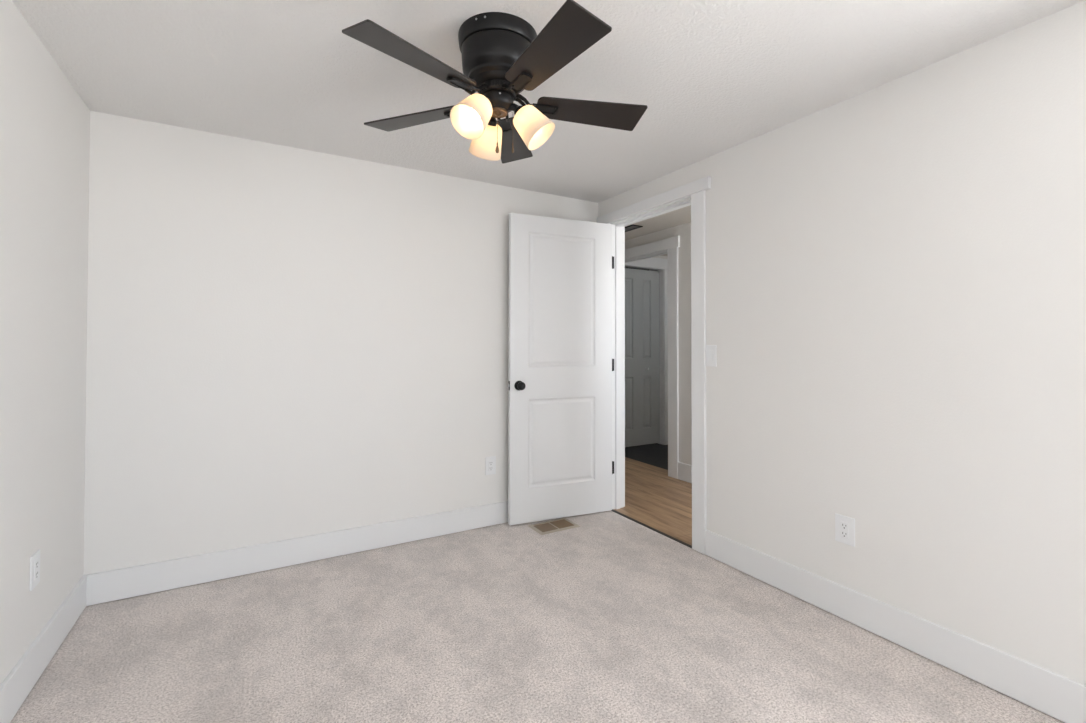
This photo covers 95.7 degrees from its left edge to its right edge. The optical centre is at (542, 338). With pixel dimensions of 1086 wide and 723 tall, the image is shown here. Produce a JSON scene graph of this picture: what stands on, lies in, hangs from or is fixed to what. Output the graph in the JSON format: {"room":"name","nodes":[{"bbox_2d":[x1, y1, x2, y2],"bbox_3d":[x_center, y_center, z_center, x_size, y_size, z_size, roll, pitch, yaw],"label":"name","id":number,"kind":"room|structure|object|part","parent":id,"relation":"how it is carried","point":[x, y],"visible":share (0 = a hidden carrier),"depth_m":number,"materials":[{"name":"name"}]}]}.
{"room":"empty bedroom","nodes":[
{"label":"empty bedroom","id":0,"kind":"room"},
{"bbox_2d":[0,0,89,684],"bbox_3d":[-0.853,0.080,0.040,0.100,2.296,5.000,1,-1,-30],"label":"wall","id":1,"kind":"structure","parent":0,"point":[45,122],"depth_m":1.73,"materials":[{"name":"white paint"}]},
{"bbox_2d":[29,549,39,590],"bbox_3d":[-1.774,0.808,1.719,0.008,0.118,0.080,1,-1,-30],"label":"wall outlet","id":2,"kind":"object","parent":1,"relation":"attached to","point":[35,558],"visible":1,"depth_m":1.71,"materials":[{"name":"white plastic"}]},
{"bbox_2d":[34,558,38,580],"bbox_3d":[-1.772,0.808,1.720,0.004,0.067,0.034,1,-1,-30],"label":"receptacle","id":3,"kind":"object","parent":2,"relation":"attached to","point":[36,560],"depth_m":1.72,"materials":[{"name":"grey plastic"}]},
{"bbox_2d":[0,576,86,722],"bbox_3d":[-0.802,1.105,0.048,0.014,0.138,4.986,1,-1,-30],"label":"baseboard","id":4,"kind":"structure","parent":1,"relation":"attached to","point":[18,684],"depth_m":1.73,"materials":[{"name":"white wood"}]},
{"bbox_2d":[83,111,597,574],"bbox_3d":[-0.896,0.121,2.965,2.968,2.296,0.100,1,-1,-30],"label":"wall","id":5,"kind":"structure","parent":0,"point":[284,342],"depth_m":2.61,"materials":[{"name":"white paint"}]},
{"bbox_2d":[83,501,507,605],"bbox_3d":[-0.826,1.146,2.926,2.866,0.138,0.014,1,-1,-30],"label":"baseboard","id":6,"kind":"structure","parent":5,"relation":"attached to","point":[112,585],"depth_m":2.58,"materials":[{"name":"white wood"}]},
{"bbox_2d":[485,456,495,474],"bbox_3d":[-0.342,0.833,3.216,0.074,0.118,0.008,1,-1,-30],"label":"wall outlet","id":7,"kind":"object","parent":5,"relation":"attached to","point":[490,462],"visible":1,"depth_m":3.21,"materials":[{"name":"white plastic"}]},
{"bbox_2d":[488,460,492,470],"bbox_3d":[-0.341,0.833,3.214,0.034,0.067,0.004,1,-1,-30],"label":"receptacle","id":8,"kind":"object","parent":7,"relation":"attached to","point":[490,462],"depth_m":3.21,"materials":[{"name":"grey plastic"}]},
{"bbox_2d":[10,443,1064,722],"bbox_3d":[1.135,1.243,2.338,5.868,0.060,7.200,1,-1,-30],"label":"floor","id":9,"kind":"structure","parent":0,"point":[609,618],"depth_m":1.92,"materials":[{"name":"carpet"}]},
{"bbox_2d":[528,518,579,534],"bbox_3d":[0.071,1.223,3.204,0.293,0.010,0.183,1,-1,-30],"label":"floor vent","id":10,"kind":"object","parent":9,"relation":"in","point":[557,525],"visible":1,"depth_m":3.19,"materials":[{"name":"beige metal"}]},
{"bbox_2d":[611,509,691,547],"bbox_3d":[0.684,1.224,3.190,0.024,0.006,0.777,1,-1,-30],"label":"threshold","id":11,"kind":"object","parent":9,"relation":"on","point":[615,511],"visible":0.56,"depth_m":3.14,"materials":[{"name":"grey"}]},
{"bbox_2d":[12,0,1084,256],"bbox_3d":[1.139,-1.072,2.371,5.868,0.080,7.200,1,-1,-30],"label":"ceiling","id":12,"kind":"structure","parent":0,"point":[713,77],"depth_m":1.89,"materials":[{"name":"white paint"}]},
{"bbox_2d":[342,0,647,162],"bbox_3d":[-0.139,-0.837,1.681,1.080,0.415,1.031,1,-1,-30],"label":"ceiling fan","id":13,"kind":"object","parent":12,"relation":"hanging from","point":[503,55],"visible":1,"depth_m":1.61,"materials":[{"name":"black metal"}]},
{"bbox_3d":[-0.372,-0.826,1.453,0.141,0.035,0.398,-1,-1,40],"label":"blade","id":14,"kind":"part","parent":13,"relation":"part of","materials":[{"name":"black wood"}]},
{"bbox_3d":[-0.465,-0.820,1.835,0.398,0.035,0.141,0,-1,22],"label":"blade","id":15,"kind":"part","parent":13,"relation":"part of","materials":[{"name":"black wood"}]},
{"bbox_3d":[-0.228,-0.729,1.599,0.144,0.145,0.128,1,-1,-30],"label":"lamp shade","id":16,"kind":"part","parent":13,"relation":"part of","materials":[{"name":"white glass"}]},
{"bbox_3d":[-0.217,-0.750,1.620,0.059,0.066,0.044,1,-1,-30],"label":"bulb","id":17,"kind":"part","parent":13,"relation":"part of","materials":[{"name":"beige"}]},
{"bbox_3d":[-0.206,-0.725,1.823,0.122,0.145,0.145,1,-1,-30],"label":"lamp shade","id":18,"kind":"part","parent":13,"relation":"part of","materials":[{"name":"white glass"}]},
{"bbox_2d":[488,117,496,125],"bbox_3d":[-0.181,-0.787,1.767,0.042,0.054,0.071,1,-1,-30],"label":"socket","id":19,"kind":"object","parent":13,"relation":"attached to","point":[492,122],"depth_m":1.76,"materials":[{"name":"black metal"}]},
{"bbox_3d":[-0.156,-0.726,1.677,0.003,0.123,0.012,0,-1,-5],"label":"pull chain","id":20,"kind":"part","parent":13,"relation":"part of","materials":[{"name":"brown metal"}]},
{"bbox_2d":[508,103,522,113],"bbox_3d":[-0.092,-0.788,1.701,0.071,0.054,0.041,0,-1,6],"label":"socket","id":21,"kind":"object","parent":13,"relation":"attached to","point":[514,107],"depth_m":1.69,"materials":[{"name":"black metal"}]},
{"bbox_3d":[-0.131,-0.817,2.041,0.141,0.035,0.398,0,-1,4],"label":"blade","id":22,"kind":"part","parent":13,"relation":"part of","materials":[{"name":"black wood"}]},
{"bbox_3d":[-0.029,-0.727,1.688,0.144,0.145,0.120,0,-1,-8],"label":"lamp shade","id":23,"kind":"part","parent":13,"relation":"part of","materials":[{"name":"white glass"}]},
{"bbox_3d":[0.024,-0.825,1.426,0.141,0.035,0.400,1,-1,-30],"label":"blade","id":24,"kind":"part","parent":13,"relation":"part of","materials":[{"name":"black wood"}]},
{"bbox_3d":[0.168,-0.820,1.788,0.398,0.035,0.141,0,-1,-14],"label":"blade","id":25,"kind":"part","parent":13,"relation":"part of","materials":[{"name":"black wood"}]},
{"bbox_2d":[625,225,642,231],"bbox_3d":[0.736,-0.998,4.550,0.117,0.009,0.426,1,-1,-30],"label":"ceiling vent","id":26,"kind":"object","parent":12,"relation":"in","point":[631,227],"visible":0.48,"depth_m":4.43,"materials":[{"name":"black metal"}]},
{"bbox_2d":[625,222,691,464],"bbox_3d":[1.377,0.141,4.171,0.115,2.296,4.100,1,-1,-30],"label":"wall","id":27,"kind":"structure","parent":0,"point":[684,230],"depth_m":4.30,"materials":[{"name":"white paint"}]},
{"bbox_2d":[625,236,679,478],"bbox_3d":[0.985,0.173,4.822,0.138,2.150,1.059,1,-1,-30],"label":"door frame","id":28,"kind":"structure","parent":27,"relation":"attached to","point":[673,354],"depth_m":4.40,"materials":[{"name":"white wood"}]},
{"bbox_2d":[678,462,691,482],"bbox_3d":[1.772,1.152,3.346,0.014,0.151,2.300,1,-1,-30],"label":"baseboard","id":29,"kind":"structure","parent":27,"relation":"attached to","point":[684,470],"depth_m":4.26,"materials":[{"name":"white wood"}]},
{"bbox_2d":[654,256,667,258],"bbox_3d":[1.379,0.166,5.878,1.605,2.296,0.100,1,-1,-30],"label":"wall","id":30,"kind":"structure","parent":0,"point":[662,257],"depth_m":5.86,"materials":[{"name":"white paint"}]},
{"bbox_2d":[625,268,659,446],"bbox_3d":[1.103,0.220,5.730,0.686,2.053,0.069,1,-1,-30],"label":"door","id":31,"kind":"structure","parent":30,"relation":"in","point":[642,320],"depth_m":5.77,"materials":[{"name":"grey wood"}]},
{"bbox_2d":[625,257,667,444],"bbox_3d":[1.107,0.156,5.707,0.958,2.210,0.122,1,-1,-30],"label":"door frame","id":32,"kind":"structure","parent":30,"relation":"attached to","point":[661,271],"depth_m":5.85,"materials":[{"name":"white wood"}]},
{"bbox_2d":[598,0,1085,684],"bbox_3d":[1.216,0.116,2.400,0.115,2.296,7.000,1,-1,-30],"label":"wall","id":33,"kind":"structure","parent":0,"point":[896,269],"depth_m":1.89,"materials":[{"name":"white paint"}]},
{"bbox_2d":[508,213,613,524],"bbox_3d":[0.130,0.199,3.387,0.801,2.032,0.146,1,-1,-28],"label":"door","id":34,"kind":"structure","parent":33,"relation":"in","point":[561,363],"depth_m":3.34,"materials":[{"name":"white wood"}]},
{"bbox_3d":[-0.146,0.308,3.193,0.065,0.065,0.059,0,-1,-23],"label":"knob","id":35,"kind":"part","parent":34,"relation":"part of","materials":[{"name":"black metal"}]},
{"bbox_2d":[597,176,710,554],"bbox_3d":[0.731,0.159,3.233,0.160,2.132,1.047,1,-1,-30],"label":"door frame","id":36,"kind":"structure","parent":33,"relation":"attached to","point":[698,200],"depth_m":2.86,"materials":[{"name":"white wood"}]},
{"bbox_2d":[706,345,716,366],"bbox_3d":[0.940,0.098,2.750,0.011,0.120,0.073,1,-1,-30],"label":"light switch","id":37,"kind":"object","parent":33,"relation":"attached to","point":[711,350],"visible":1,"depth_m":2.74,"materials":[{"name":"white plastic"}]},
{"bbox_2d":[835,513,854,546],"bbox_3d":[1.301,0.826,2.120,0.008,0.120,0.082,1,-1,-30],"label":"wall outlet","id":38,"kind":"object","parent":33,"relation":"attached to","point":[844,525],"visible":1,"depth_m":2.12,"materials":[{"name":"white plastic"}]},
{"bbox_2d":[840,521,848,538],"bbox_3d":[1.299,0.826,2.119,0.004,0.067,0.034,1,-1,-30],"label":"receptacle","id":39,"kind":"object","parent":38,"relation":"attached to","point":[844,525],"depth_m":2.12,"materials":[{"name":"white plastic"}]},
{"bbox_2d":[705,530,1085,722],"bbox_3d":[1.918,1.123,1.047,0.014,0.138,3.979,1,-1,-30],"label":"baseboard","id":40,"kind":"structure","parent":33,"relation":"attached to","point":[1060,697],"depth_m":1.86,"materials":[{"name":"white wood"}]}
]}

